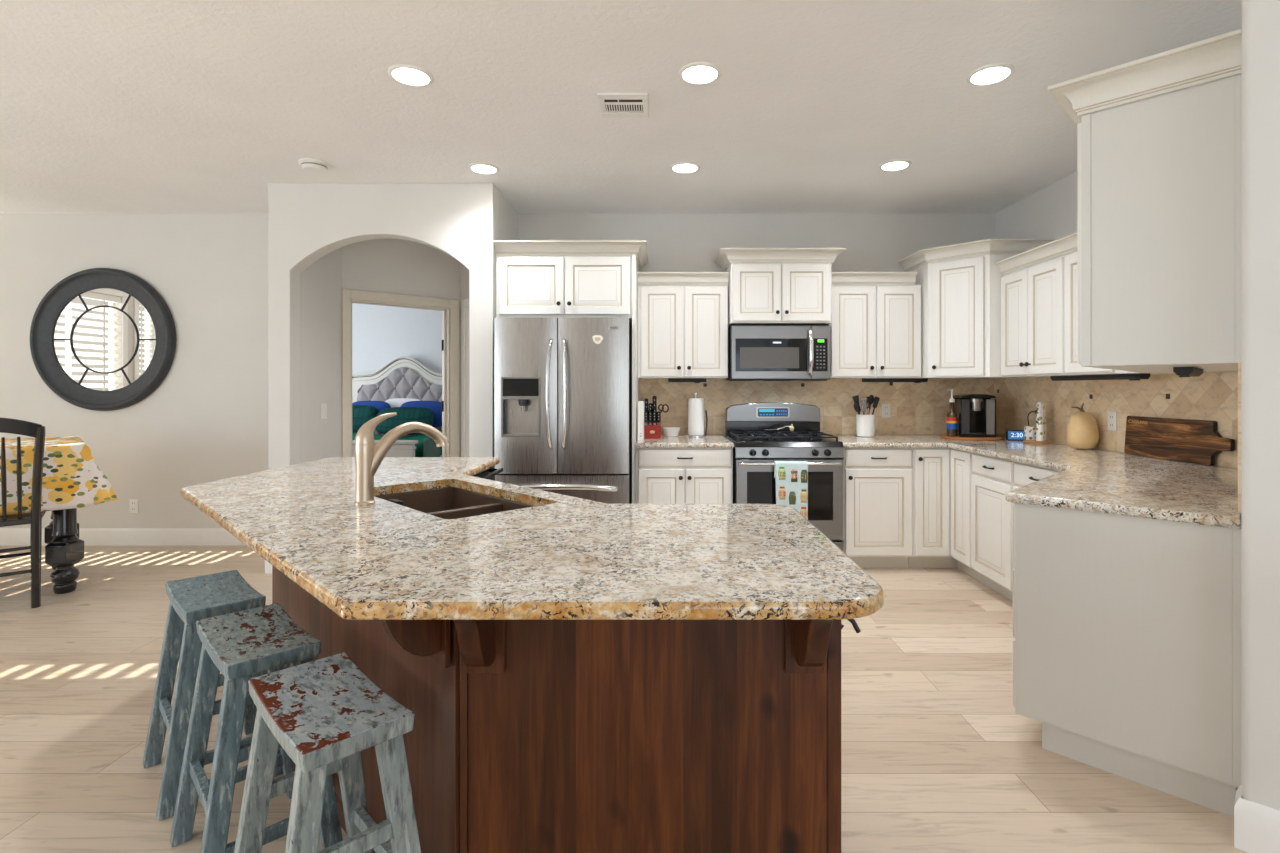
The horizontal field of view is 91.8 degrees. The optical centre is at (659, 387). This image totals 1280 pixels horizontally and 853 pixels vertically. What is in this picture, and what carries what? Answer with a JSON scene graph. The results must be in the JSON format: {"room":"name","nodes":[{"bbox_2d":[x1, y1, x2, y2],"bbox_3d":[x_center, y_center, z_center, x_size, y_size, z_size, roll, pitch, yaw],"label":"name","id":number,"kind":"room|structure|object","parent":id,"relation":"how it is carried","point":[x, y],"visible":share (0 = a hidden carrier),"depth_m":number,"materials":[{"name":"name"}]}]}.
{"room":"kitchen","nodes":[
{"label":"kitchen","id":0,"kind":"room"},
{"bbox_2d":[301,247,341,462],"bbox_3d":[-2.683,-0.071,4.815,0.153,2.743,0.626,0,0,0],"label":"wall","id":1,"kind":"structure","parent":0,"point":[321,282],"depth_m":4.78,"materials":[{"name":"paint"}]},
{"bbox_2d":[265,560,271,572],"bbox_3d":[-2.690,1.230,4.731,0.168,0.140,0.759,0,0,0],"label":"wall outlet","id":2,"kind":"structure","parent":1,"relation":"attached to","point":[268,567],"depth_m":4.35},
{"bbox_2d":[321,403,326,418],"bbox_3d":[-2.601,0.180,4.800,0.010,0.120,0.080,0,0,0],"label":"light switch","id":3,"kind":"object","parent":1,"relation":"attached to","point":[323,406],"visible":1,"depth_m":4.80,"materials":[{"name":"white plastic"}]},
{"bbox_2d":[268,183,497,469],"bbox_3d":[-1.968,-0.071,4.433,1.584,2.743,0.135,0,0,0],"label":"wall","id":4,"kind":"structure","parent":0,"point":[307,222],"depth_m":4.37,"materials":[{"name":"paint"}]},
{"bbox_2d":[352,303,441,373],"bbox_3d":[-3.550,-0.071,9.425,5.300,2.743,0.150,0,0,0],"label":"wall","id":5,"kind":"structure","parent":0,"point":[381,334],"depth_m":9.35,"materials":[{"name":"paint"}]},
{"bbox_2d":[342,238,459,456],"bbox_3d":[-2.388,-0.071,5.380,1.330,2.743,0.130,0,0,-44],"label":"wall","id":6,"kind":"structure","parent":0,"point":[394,266],"depth_m":5.41,"materials":[{"name":"paint"}]},
{"bbox_2d":[342,288,458,456],"bbox_3d":[-2.282,0.242,5.474,1.012,2.115,0.151,0,0,-44],"label":"door frame","id":7,"kind":"structure","parent":6,"relation":"in","point":[449,308],"depth_m":5.64,"materials":[{"name":"wood"}]},
{"bbox_2d":[460,263,468,456],"bbox_3d":[-1.554,-0.071,5.555,0.780,2.743,0.100,0,0,45],"label":"wall","id":8,"kind":"structure","parent":0,"point":[464,272],"depth_m":5.78,"materials":[{"name":"paint"}]},
{"bbox_2d":[462,299,468,456],"bbox_3d":[-1.606,0.242,5.524,0.650,2.115,0.015,0,0,45],"label":"door","id":9,"kind":"structure","parent":8,"relation":"in","point":[465,303],"depth_m":5.71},
{"bbox_2d":[0,214,994,527],"bbox_3d":[-1.715,-0.071,5.205,9.370,2.743,0.150,0,0,0],"label":"wall","id":10,"kind":"structure","parent":0,"point":[206,421],"depth_m":5.13,"materials":[{"name":"paint"}]},
{"bbox_2d":[30,268,175,410],"bbox_3d":[-4.585,-0.400,5.098,1.180,1.180,0.062,0,0,0],"label":"mirror","id":11,"kind":"object","parent":10,"relation":"attached to","point":[102,339],"visible":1,"depth_m":5.11,"materials":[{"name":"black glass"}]},
{"bbox_2d":[0,528,245,545],"bbox_3d":[-4.490,1.230,5.123,3.420,0.140,0.014,0,0,0],"label":"baseboard","id":12,"kind":"structure","parent":10,"relation":"attached to","point":[8,536],"depth_m":5.12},
{"bbox_2d":[129,499,137,512],"bbox_3d":[-4.350,0.978,5.125,0.072,0.115,0.008,0,0,0],"label":"wall outlet","id":13,"kind":"object","parent":10,"relation":"attached to","point":[133,503],"visible":1,"depth_m":5.12,"materials":[{"name":"white plastic"}]},
{"bbox_2d":[638,272,728,378],"bbox_3d":[0.178,-0.482,4.928,0.700,0.810,0.375,0,0,0],"label":"upper cabinet","id":14,"kind":"object","parent":10,"relation":"attached to","point":[683,316],"visible":0.99,"depth_m":4.78,"materials":[{"name":"wood"}]},
{"bbox_2d":[668,378,705,382],"bbox_3d":[0.214,-0.059,4.888,0.300,0.036,0.055,0,0,0],"label":"light","id":15,"kind":"object","parent":14,"relation":"attached to","point":[696,380],"visible":1,"depth_m":4.86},
{"bbox_2d":[715,248,845,327],"bbox_3d":[0.919,-0.768,4.865,0.938,0.550,0.500,0,0,0],"label":"upper cabinet","id":16,"kind":"object","parent":10,"relation":"attached to","point":[767,286],"visible":0.98,"depth_m":4.68,"materials":[{"name":"wood"}]},
{"bbox_2d":[726,325,829,380],"bbox_3d":[0.922,-0.267,4.872,0.758,0.424,0.457,0,0,0],"label":"microwave","id":17,"kind":"object","parent":16,"relation":"attached to","point":[755,352],"visible":1,"depth_m":4.72,"materials":[{"name":"silver metal"}]},
{"bbox_2d":[639,379,993,434],"bbox_3d":[1.298,0.154,5.123,2.940,0.463,0.013,0,0,0],"label":"backsplash","id":18,"kind":"structure","parent":10,"relation":"attached to","point":[922,408],"depth_m":5.12,"materials":[{"name":"tile"}]},
{"bbox_2d":[828,272,920,378],"bbox_3d":[1.667,-0.482,4.928,0.714,0.810,0.375,0,0,0],"label":"upper cabinet","id":19,"kind":"object","parent":10,"relation":"attached to","point":[875,327],"visible":0.94,"depth_m":4.78,"materials":[{"name":"wood"}]},
{"bbox_2d":[862,378,927,382],"bbox_3d":[1.850,-0.059,4.888,0.500,0.036,0.055,0,0,0],"label":"light","id":20,"kind":"object","parent":19,"relation":"attached to","point":[915,380],"visible":1,"depth_m":4.86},
{"bbox_2d":[882,404,890,417],"bbox_3d":[1.865,0.188,5.112,0.072,0.115,0.008,0,0,0],"label":"wall outlet","id":21,"kind":"object","parent":10,"relation":"attached to","point":[886,408],"visible":1,"depth_m":5.11,"materials":[{"name":"white plastic"}]},
{"bbox_2d":[498,190,517,239],"bbox_3d":[-1.260,-0.071,4.815,0.169,2.743,0.626,0,0,0],"label":"wall","id":22,"kind":"structure","parent":0,"point":[507,215],"depth_m":4.75,"materials":[{"name":"paint"}]},
{"bbox_2d":[0,0,1240,213],"bbox_3d":[-1.000,-1.518,3.100,10.800,0.150,13.000,0,0,0],"label":"ceiling","id":23,"kind":"structure","parent":0,"point":[107,106],"depth_m":3.07,"materials":[{"name":"paint"}]},
{"bbox_2d":[298,158,329,172],"bbox_3d":[-2.220,-1.420,3.980,0.176,0.046,0.176,0,0,0],"label":"smoke detector","id":24,"kind":"object","parent":23,"relation":"attached to","point":[308,164],"visible":1,"depth_m":3.93,"materials":[{"name":"white plastic"}]},
{"bbox_2d":[388,64,433,86],"bbox_3d":[-1.148,-1.438,2.858,0.198,0.010,0.198,0,0,0],"label":"recessed light","id":25,"kind":"object","parent":23,"relation":"in","point":[411,75],"visible":1,"depth_m":2.85,"materials":[{"name":"white"}]},
{"bbox_2d":[468,163,498,173],"bbox_3d":[-1.155,-1.438,4.067,0.198,0.010,0.198,0,0,0],"label":"recessed light","id":26,"kind":"object","parent":23,"relation":"in","point":[482,168],"visible":1,"depth_m":4.06,"materials":[{"name":"white"}]},
{"bbox_2d":[597,93,648,117],"bbox_3d":[-0.183,-1.434,3.155,0.250,0.016,0.260,0,0,0],"label":"ceiling vent","id":27,"kind":"object","parent":23,"relation":"in","point":[612,105],"visible":1,"depth_m":3.14,"materials":[{"name":"white plastic"}]},
{"bbox_2d":[670,162,699,172],"bbox_3d":[0.164,-1.438,4.050,0.198,0.010,0.198,0,0,0],"label":"recessed light","id":28,"kind":"object","parent":23,"relation":"in","point":[680,167],"visible":1,"depth_m":4.04,"materials":[{"name":"white"}]},
{"bbox_2d":[678,62,721,84],"bbox_3d":[0.183,-1.438,2.840,0.198,0.010,0.198,0,0,0],"label":"recessed light","id":29,"kind":"object","parent":23,"relation":"in","point":[696,73],"visible":1,"depth_m":2.83,"materials":[{"name":"white"}]},
{"bbox_2d":[879,159,910,170],"bbox_3d":[1.520,-1.438,4.010,0.198,0.010,0.198,0,0,0],"label":"recessed light","id":30,"kind":"object","parent":23,"relation":"in","point":[893,165],"visible":1,"depth_m":4.01,"materials":[{"name":"white"}]},
{"bbox_2d":[966,63,1014,85],"bbox_3d":[1.518,-1.438,2.850,0.198,0.010,0.198,0,0,0],"label":"recessed light","id":31,"kind":"object","parent":23,"relation":"in","point":[990,74],"visible":1,"depth_m":2.84,"materials":[{"name":"white"}]},
{"bbox_2d":[0,546,1247,852],"bbox_3d":[-1.000,1.360,3.100,10.800,0.120,13.000,0,0,0],"label":"floor","id":32,"kind":"structure","parent":0,"point":[937,756],"depth_m":2.30,"materials":[{"name":"brown wood"}]},
{"bbox_2d":[0,417,45,607],"bbox_3d":[-3.979,0.731,3.651,0.528,1.142,0.604,0,0,-43],"label":"dining chair","id":33,"kind":"object","parent":32,"relation":"on","point":[7,425],"visible":0.93,"depth_m":3.62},
{"bbox_2d":[44,508,83,593],"bbox_3d":[-4.501,0.834,3.756,1.461,0.932,0.911,0,0,-45],"label":"dining table","id":34,"kind":"object","parent":32,"relation":"on","point":[64,548],"visible":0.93,"depth_m":3.91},
{"bbox_2d":[0,436,117,515],"bbox_3d":[-4.501,0.555,3.756,1.210,0.396,1.760,0,0,45],"label":"tablecloth","id":35,"kind":"object","parent":34,"relation":"on","point":[71,478],"visible":0.85,"depth_m":3.85,"materials":[{"name":"fabric"}]},
{"bbox_2d":[143,570,282,819],"bbox_3d":[-1.524,0.995,2.118,0.429,0.618,0.341,0,0,45],"label":"bar stool","id":36,"kind":"object","parent":32,"relation":"on","point":[192,599],"visible":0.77,"depth_m":2.04,"materials":[{"name":"blue paint"}]},
{"bbox_2d":[170,603,342,852],"bbox_3d":[-1.143,0.995,1.755,0.429,0.618,0.341,0,0,45],"label":"bar stool","id":37,"kind":"object","parent":32,"relation":"on","point":[238,645],"visible":0.82,"depth_m":1.70,"materials":[{"name":"blue paint"}]},
{"bbox_2d":[234,652,420,852],"bbox_3d":[-0.744,0.995,1.386,0.429,0.618,0.341,0,0,45],"label":"bar stool","id":38,"kind":"object","parent":32,"relation":"on","point":[323,713],"visible":1,"depth_m":1.34,"materials":[{"name":"paint"}]},
{"bbox_2d":[352,356,441,456],"bbox_3d":[-3.760,0.413,8.150,1.960,1.774,2.260,0,0,0],"label":"bed","id":39,"kind":"object","parent":32,"relation":"on","point":[403,376],"visible":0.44,"depth_m":9.16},
{"bbox_2d":[385,398,420,406],"bbox_3d":[-3.780,0.300,9.120,0.600,0.297,0.099,0,0,2],"label":"pillow","id":40,"kind":"object","parent":39,"relation":"on","point":[396,402],"visible":0.36,"depth_m":9.11,"materials":[{"name":"white fabric"}]},
{"bbox_2d":[423,438,439,456],"bbox_3d":[-2.870,0.890,7.825,0.060,0.540,0.550,0,0,0],"label":"throw blanket","id":41,"kind":"object","parent":39,"relation":"hanging from","point":[430,449],"visible":0.38,"depth_m":7.73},
{"bbox_3d":[-3.790,0.870,8.175,1.500,0.260,1.990,0,0,0],"label":"mattress","id":42,"kind":"object","parent":39,"relation":"on","visible":0},
{"bbox_2d":[352,405,377,431],"bbox_3d":[-4.280,0.440,8.720,0.600,0.392,0.273,0,0,2],"label":"pillow","id":43,"kind":"object","parent":42,"relation":"on","point":[361,414],"visible":0.34,"depth_m":8.66,"materials":[{"name":"teal fabric"}]},
{"bbox_2d":[352,401,390,412],"bbox_3d":[-4.200,0.380,8.950,0.619,0.391,0.211,0,0,3],"label":"pillow","id":44,"kind":"object","parent":42,"relation":"on","point":[379,405],"visible":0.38,"depth_m":8.92,"materials":[{"name":"blue fabric"}]},
{"bbox_2d":[352,432,441,456],"bbox_3d":[-3.790,0.789,7.901,1.701,0.358,1.462,0,0,0],"label":"comforter","id":45,"kind":"object","parent":42,"relation":"on","point":[419,446],"visible":0.12,"depth_m":7.96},
{"bbox_2d":[376,407,433,434],"bbox_3d":[-3.560,0.460,8.660,0.780,0.386,0.279,0,0,-6],"label":"pillow","id":46,"kind":"object","parent":45,"relation":"on","point":[404,414],"visible":0.65,"depth_m":8.61,"materials":[{"name":"teal fabric"}]},
{"bbox_2d":[400,401,441,427],"bbox_3d":[-3.420,0.380,8.950,0.699,0.391,0.216,0,0,4],"label":"pillow","id":47,"kind":"object","parent":42,"relation":"on","point":[435,406],"visible":0.39,"depth_m":8.91,"materials":[{"name":"blue fabric"}]},
{"bbox_2d":[272,565,840,852],"bbox_3d":[-0.679,0.861,2.233,1.279,0.879,2.932,0,0,-44],"label":"kitchen island","id":48,"kind":"object","parent":32,"relation":"on","point":[526,736],"visible":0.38,"depth_m":1.36,"materials":[{"name":"brown wood"}]},
{"bbox_2d":[473,466,502,480],"bbox_3d":[-0.908,0.814,3.135,0.097,0.772,0.596,0,0,0],"label":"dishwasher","id":49,"kind":"object","parent":48,"relation":"in","point":[489,473],"visible":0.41,"depth_m":3.26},
{"bbox_2d":[180,457,883,619],"bbox_3d":[-0.760,0.403,2.264,1.426,0.034,3.214,0,0,-43],"label":"island countertop","id":50,"kind":"structure","parent":48,"relation":"on","point":[561,557],"depth_m":1.46,"materials":[{"name":"stone"}]},
{"bbox_2d":[354,412,449,504],"bbox_3d":[-0.894,0.235,2.166,0.331,0.302,0.066,0,0,-45],"label":"faucet","id":51,"kind":"object","parent":50,"relation":"on","point":[369,456],"visible":1,"depth_m":2.07,"materials":[{"name":"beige metal"}]},
{"bbox_2d":[374,487,533,518],"bbox_3d":[-0.752,0.530,2.228,0.804,0.220,0.428,0,0,45],"label":"sink","id":52,"kind":"object","parent":50,"relation":"in","point":[446,502],"visible":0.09,"depth_m":2.51,"materials":[{"name":"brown metal"}]},
{"bbox_2d":[389,499,402,505],"bbox_3d":[-0.901,0.408,2.119,0.060,0.053,0.026,0,0,45],"label":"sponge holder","id":53,"kind":"object","parent":52,"relation":"attached to","point":[396,501],"visible":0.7,"depth_m":2.10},
{"bbox_2d":[841,619,860,632],"bbox_3d":[0.429,0.535,1.440,0.067,0.060,0.060,0,0,0],"label":"coat hook","id":54,"kind":"object","parent":48,"relation":"attached to","point":[853,622],"visible":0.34,"depth_m":1.43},
{"bbox_2d":[494,317,631,503],"bbox_3d":[-0.665,0.403,4.573,0.907,1.755,0.953,0,0,0],"label":"refrigerator","id":55,"kind":"object","parent":32,"relation":"on","point":[563,398],"visible":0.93,"depth_m":4.17,"materials":[{"name":"metal"}]},
{"bbox_2d":[592,335,602,343],"bbox_3d":[-0.419,-0.325,4.163,0.072,0.060,0.008,0,0,0],"label":"magnet","id":56,"kind":"object","parent":55,"relation":"attached to","point":[597,339],"visible":1,"depth_m":4.16,"materials":[{"name":"white plastic"}]},
{"bbox_2d":[493,240,648,503],"bbox_3d":[-0.633,0.131,4.735,1.078,2.338,0.750,0,0,0],"label":"tall cabinet","id":57,"kind":"object","parent":32,"relation":"on","point":[535,278],"visible":0.98,"depth_m":4.42,"materials":[{"name":"wood"}]},
{"bbox_2d":[636,447,732,503],"bbox_3d":[0.173,0.861,4.724,0.687,0.879,0.752,0,0,0],"label":"base cabinet","id":58,"kind":"object","parent":32,"relation":"on","point":[663,475],"visible":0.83,"depth_m":4.38,"materials":[{"name":"wood"}]},
{"bbox_2d":[636,435,733,447],"bbox_3d":[0.176,0.403,4.737,0.692,0.034,0.755,0,0,0],"label":"countertop","id":59,"kind":"structure","parent":58,"relation":"on","point":[680,441],"depth_m":4.39,"materials":[{"name":"stone"}]},
{"bbox_2d":[638,401,644,440],"bbox_3d":[-0.142,0.243,4.679,0.044,0.285,0.261,0,0,0],"label":"binder","id":60,"kind":"object","parent":59,"relation":"on","point":[641,404],"visible":0.96,"depth_m":4.55,"materials":[{"name":"white plastic"}]},
{"bbox_2d":[644,414,660,438],"bbox_3d":[-0.058,0.293,4.795,0.132,0.184,0.150,0,0,0],"label":"knife block","id":61,"kind":"object","parent":59,"relation":"on","point":[652,431],"visible":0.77,"depth_m":4.72,"materials":[{"name":"red wood"}]},
{"bbox_2d":[644,411,647,424],"bbox_3d":[-0.106,0.231,4.748,0.033,0.104,0.039,0,0,0],"label":"knife","id":62,"kind":"object","parent":61,"relation":"in","point":[645,412],"visible":0.99,"depth_m":4.74,"materials":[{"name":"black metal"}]},
{"bbox_2d":[648,411,651,424],"bbox_3d":[-0.074,0.231,4.748,0.033,0.104,0.039,0,0,0],"label":"knife","id":63,"kind":"object","parent":61,"relation":"in","point":[649,412],"visible":1,"depth_m":4.74,"materials":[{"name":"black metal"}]},
{"bbox_2d":[652,396,656,416],"bbox_3d":[-0.042,0.152,4.806,0.036,0.184,0.041,0,0,0],"label":"knife","id":64,"kind":"object","parent":61,"relation":"in","point":[654,398],"visible":0.74,"depth_m":4.79,"materials":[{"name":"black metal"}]},
{"bbox_2d":[652,411,656,424],"bbox_3d":[-0.042,0.231,4.748,0.033,0.104,0.039,0,0,0],"label":"knife","id":65,"kind":"object","parent":61,"relation":"in","point":[654,413],"visible":1,"depth_m":4.74,"materials":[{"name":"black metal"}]},
{"bbox_2d":[657,411,660,424],"bbox_3d":[-0.010,0.231,4.748,0.033,0.104,0.039,0,0,0],"label":"knife","id":66,"kind":"object","parent":61,"relation":"in","point":[658,412],"visible":1,"depth_m":4.74,"materials":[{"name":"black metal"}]},
{"bbox_2d":[658,404,668,412],"bbox_3d":[0.028,0.169,4.838,0.086,0.088,0.012,0,0,0],"label":"scissors","id":67,"kind":"object","parent":61,"relation":"in","point":[660,404],"visible":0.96,"depth_m":4.83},
{"bbox_2d":[663,427,679,436],"bbox_3d":[0.090,0.351,4.950,0.147,0.068,0.115,0,0,0],"label":"bowl","id":68,"kind":"object","parent":59,"relation":"on","point":[668,431],"visible":1,"depth_m":4.91,"materials":[{"name":"white ceramic"}]},
{"bbox_2d":[685,392,707,436],"bbox_3d":[0.290,0.209,4.930,0.180,0.352,0.170,0,0,0],"label":"paper towel holder","id":69,"kind":"object","parent":59,"relation":"on","point":[695,393],"visible":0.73,"depth_m":4.92,"materials":[{"name":"silver metal"}]},
{"bbox_2d":[688,398,703,434],"bbox_3d":[0.285,0.227,4.930,0.125,0.290,0.125,0,0,0],"label":"paper towel roll","id":70,"kind":"object","parent":69,"relation":"on","point":[695,405],"visible":1,"depth_m":4.88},
{"bbox_2d":[725,402,843,550],"bbox_3d":[0.907,0.707,4.657,0.755,1.186,0.767,0,0,0],"label":"range","id":71,"kind":"object","parent":32,"relation":"on","point":[755,449],"visible":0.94,"depth_m":4.33,"materials":[{"name":"metal"}]},
{"bbox_2d":[764,425,790,430],"bbox_3d":[0.907,0.311,4.790,0.207,0.043,0.093,0,0,0],"label":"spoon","id":72,"kind":"object","parent":71,"relation":"on","point":[787,426],"visible":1,"depth_m":4.78,"materials":[{"name":"silver metal"}]},
{"bbox_2d":[726,435,842,446],"bbox_3d":[0.907,0.397,4.661,0.755,0.037,0.639,0,0,0],"label":"cooktop","id":73,"kind":"object","parent":71,"relation":"in","point":[738,442],"depth_m":4.36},
{"bbox_2d":[774,461,807,519],"bbox_3d":[0.904,0.719,4.280,0.225,0.430,0.051,0,0,0],"label":"dish towel","id":74,"kind":"object","parent":71,"relation":"hanging from","point":[791,477],"visible":0.75,"depth_m":4.26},
{"bbox_2d":[841,448,912,567],"bbox_3d":[1.547,0.861,4.724,0.491,0.879,0.752,0,0,0],"label":"base cabinet","id":75,"kind":"object","parent":32,"relation":"on","point":[877,482],"visible":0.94,"depth_m":4.38,"materials":[{"name":"wood"}]},
{"bbox_2d":[908,448,983,583],"bbox_3d":[2.273,0.861,4.601,0.955,0.879,0.998,0,0,0],"label":"base cabinet","id":76,"kind":"object","parent":32,"relation":"on","point":[941,476],"visible":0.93,"depth_m":4.38,"materials":[{"name":"wood"}]},
{"bbox_2d":[821,435,1240,528],"bbox_3d":[2.017,0.403,3.477,1.474,0.034,3.276,0,0,0],"label":"countertop","id":77,"kind":"structure","parent":76,"relation":"on","point":[1091,480],"depth_m":2.56,"materials":[{"name":"stone"}]},
{"bbox_2d":[856,414,875,436],"bbox_3d":[1.635,0.297,4.930,0.152,0.176,0.152,0,0,0],"label":"utensil crock","id":78,"kind":"object","parent":77,"relation":"on","point":[865,424],"visible":0.95,"depth_m":4.87,"materials":[{"name":"white ceramic"}]},
{"bbox_2d":[852,395,859,412],"bbox_3d":[1.585,0.213,4.955,0.095,0.312,0.012,0,0,9],"label":"spatula","id":79,"kind":"object","parent":78,"relation":"in","point":[855,398],"visible":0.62,"depth_m":4.96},
{"bbox_2d":[854,403,860,414],"bbox_3d":[1.581,0.242,4.905,0.100,0.254,0.020,0,0,-4],"label":"spoon","id":80,"kind":"object","parent":78,"relation":"in","point":[857,408],"visible":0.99,"depth_m":4.90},
{"bbox_2d":[860,400,865,414],"bbox_3d":[1.607,0.231,4.894,0.062,0.274,0.016,0,0,-15],"label":"turner","id":81,"kind":"object","parent":78,"relation":"in","point":[864,404],"visible":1,"depth_m":4.89,"materials":[{"name":"silver metal"}]},
{"bbox_2d":[866,397,871,414],"bbox_3d":[1.654,0.218,4.908,0.045,0.299,0.020,0,0,0],"label":"turner","id":82,"kind":"object","parent":78,"relation":"in","point":[867,400],"visible":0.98,"depth_m":4.90,"materials":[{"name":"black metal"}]},
{"bbox_2d":[872,397,879,414],"bbox_3d":[1.690,0.219,4.915,0.104,0.300,0.012,0,0,8],"label":"spatula","id":83,"kind":"object","parent":78,"relation":"in","point":[876,399],"visible":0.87,"depth_m":4.91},
{"bbox_2d":[941,434,1003,440],"bbox_3d":[2.385,0.376,4.745,0.434,0.018,0.434,0,0,0],"label":"tray","id":84,"kind":"object","parent":77,"relation":"on","point":[945,436],"visible":0.56,"depth_m":4.60,"materials":[{"name":"brown wood"}]},
{"bbox_2d":[946,389,957,435],"bbox_3d":[2.225,0.187,4.725,0.076,0.360,0.076,0,0,17],"label":"syrup bottle","id":85,"kind":"object","parent":84,"relation":"on","point":[951,419],"visible":1,"depth_m":4.70,"materials":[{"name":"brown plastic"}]},
{"bbox_2d":[953,394,995,436],"bbox_3d":[2.398,0.207,4.739,0.253,0.320,0.249,0,0,9],"label":"coffee maker","id":86,"kind":"object","parent":84,"relation":"on","point":[976,413],"visible":0.97,"depth_m":4.64,"materials":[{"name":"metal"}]},
{"bbox_2d":[1006,430,1023,439],"bbox_3d":[2.639,0.348,4.597,0.124,0.074,0.067,0,0,17],"label":"alarm clock","id":87,"kind":"object","parent":77,"relation":"on","point":[1010,434],"visible":0.99,"depth_m":4.57,"materials":[{"name":"blue"}]},
{"bbox_2d":[1024,426,1035,439],"bbox_3d":[2.684,0.332,4.465,0.110,0.107,0.084,0,0,22],"label":"mug","id":88,"kind":"object","parent":77,"relation":"on","point":[1029,431],"visible":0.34,"depth_m":4.44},
{"bbox_2d":[1023,440,1050,443],"bbox_3d":[2.635,0.377,4.335,0.170,0.016,0.170,0,0,0],"label":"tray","id":89,"kind":"object","parent":77,"relation":"on","point":[1024,441],"visible":0.94,"depth_m":4.28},
{"bbox_2d":[1036,402,1043,440],"bbox_3d":[2.640,0.233,4.307,0.052,0.272,0.052,0,0,0],"label":"mill","id":90,"kind":"object","parent":89,"relation":"on","point":[1039,405],"visible":1,"depth_m":4.29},
{"bbox_2d":[1043,409,1045,440],"bbox_3d":[2.687,0.258,4.357,0.048,0.222,0.048,0,0,0],"label":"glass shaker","id":91,"kind":"object","parent":89,"relation":"on","point":[1044,410],"visible":0.32,"depth_m":4.33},
{"bbox_2d":[1067,403,1098,449],"bbox_3d":[2.662,0.240,3.900,0.170,0.291,0.170,0,0,0],"label":"pumpkin","id":92,"kind":"object","parent":77,"relation":"on","point":[1082,432],"visible":1,"depth_m":3.84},
{"bbox_2d":[1124,416,1234,465],"bbox_3d":[2.735,0.274,3.295,0.037,0.223,0.670,0,0,0],"label":"cutting board","id":93,"kind":"object","parent":77,"relation":"on","point":[1183,440],"visible":1,"depth_m":3.27,"materials":[{"name":"brown wood"}]},
{"bbox_2d":[971,453,1014,601],"bbox_3d":[2.374,0.861,3.857,0.712,0.879,0.483,0,0,0],"label":"base cabinet","id":94,"kind":"object","parent":32,"relation":"on","point":[992,478],"visible":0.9,"depth_m":3.83,"materials":[{"name":"wood"}]},
{"bbox_2d":[1013,462,1061,570],"bbox_3d":[2.374,0.861,3.334,0.712,0.879,0.553,0,0,0],"label":"base cabinet","id":95,"kind":"object","parent":32,"relation":"on","point":[1024,474],"visible":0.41,"depth_m":3.46,"materials":[{"name":"wood"}]},
{"bbox_2d":[1013,503,1240,816],"bbox_3d":[1.696,0.861,2.277,0.536,0.879,0.660,0,0,-45],"label":"base cabinet","id":96,"kind":"object","parent":32,"relation":"on","point":[1127,629],"visible":0.97,"depth_m":2.04,"materials":[{"name":"wood"}]},
{"bbox_2d":[995,171,1237,468],"bbox_3d":[2.870,-0.071,4.005,0.200,2.743,2.250,0,0,0],"label":"wall","id":97,"kind":"structure","parent":0,"point":[1050,212],"depth_m":4.47,"materials":[{"name":"paint"}]},
{"bbox_2d":[898,239,1055,378],"bbox_3d":[2.364,-0.560,4.722,0.800,0.966,0.784,0,0,0],"label":"upper cabinet","id":98,"kind":"object","parent":97,"relation":"attached to","point":[961,295],"visible":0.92,"depth_m":4.51,"materials":[{"name":"wood"}]},
{"bbox_2d":[995,240,1068,376],"bbox_3d":[2.565,-0.482,4.051,0.390,0.810,0.682,0,0,0],"label":"upper cabinet","id":99,"kind":"object","parent":97,"relation":"attached to","point":[1033,280],"visible":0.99,"depth_m":4.00,"materials":[{"name":"wood"}]},
{"bbox_2d":[1108,412,1116,430],"bbox_3d":[2.752,0.203,3.775,0.008,0.115,0.072,0,0,0],"label":"wall outlet","id":100,"kind":"object","parent":97,"relation":"attached to","point":[1112,416],"visible":1,"depth_m":3.77,"materials":[{"name":"white plastic"}]},
{"bbox_2d":[1056,232,1174,374],"bbox_3d":[2.565,-0.482,3.429,0.390,0.810,0.560,0,0,0],"label":"upper cabinet","id":101,"kind":"object","parent":97,"relation":"attached to","point":[1068,243],"visible":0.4,"depth_m":3.63,"materials":[{"name":"wood"}]},
{"bbox_2d":[1050,373,1149,380],"bbox_3d":[2.527,-0.059,3.600,0.055,0.036,0.740,0,0,0],"label":"light","id":102,"kind":"object","parent":101,"relation":"attached to","point":[1136,376],"visible":0.97,"depth_m":3.50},
{"bbox_2d":[994,372,1237,468],"bbox_3d":[2.763,0.154,3.995,0.013,0.463,2.240,0,0,0],"label":"backsplash","id":103,"kind":"structure","parent":97,"relation":"attached to","point":[1213,396],"depth_m":3.73,"materials":[{"name":"tile"}]},
{"bbox_2d":[1241,0,1279,810],"bbox_3d":[2.308,-0.071,2.305,0.160,2.743,1.717,0,0,45],"label":"wall","id":104,"kind":"structure","parent":0,"point":[1260,19],"depth_m":1.73,"materials":[{"name":"paint"}]},
{"bbox_2d":[1048,29,1240,372],"bbox_3d":[2.031,-0.571,2.499,1.371,0.988,0.498,0,0,-45],"label":"upper cabinet","id":105,"kind":"object","parent":104,"relation":"attached to","point":[1159,177],"visible":0.92,"depth_m":2.03,"materials":[{"name":"wood"}]},
{"bbox_2d":[1173,367,1202,376],"bbox_3d":[2.041,-0.059,2.392,0.420,0.036,0.055,0,0,-45],"label":"light","id":106,"kind":"object","parent":105,"relation":"attached to","point":[1181,371],"visible":1,"depth_m":2.26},
{"bbox_2d":[1238,363,1240,513],"bbox_3d":[2.266,0.154,2.388,0.013,0.463,1.370,0,0,45],"label":"trim","id":107,"kind":"structure","parent":104,"relation":"attached to","point":[1239,364],"depth_m":1.91,"materials":[{"name":"paint"}]},
{"bbox_2d":[1234,785,1279,852],"bbox_3d":[2.268,1.230,2.265,0.188,0.140,1.629,0,0,45],"label":"baseboard","id":108,"kind":"structure","parent":104,"relation":"attached to","point":[1256,826],"depth_m":1.73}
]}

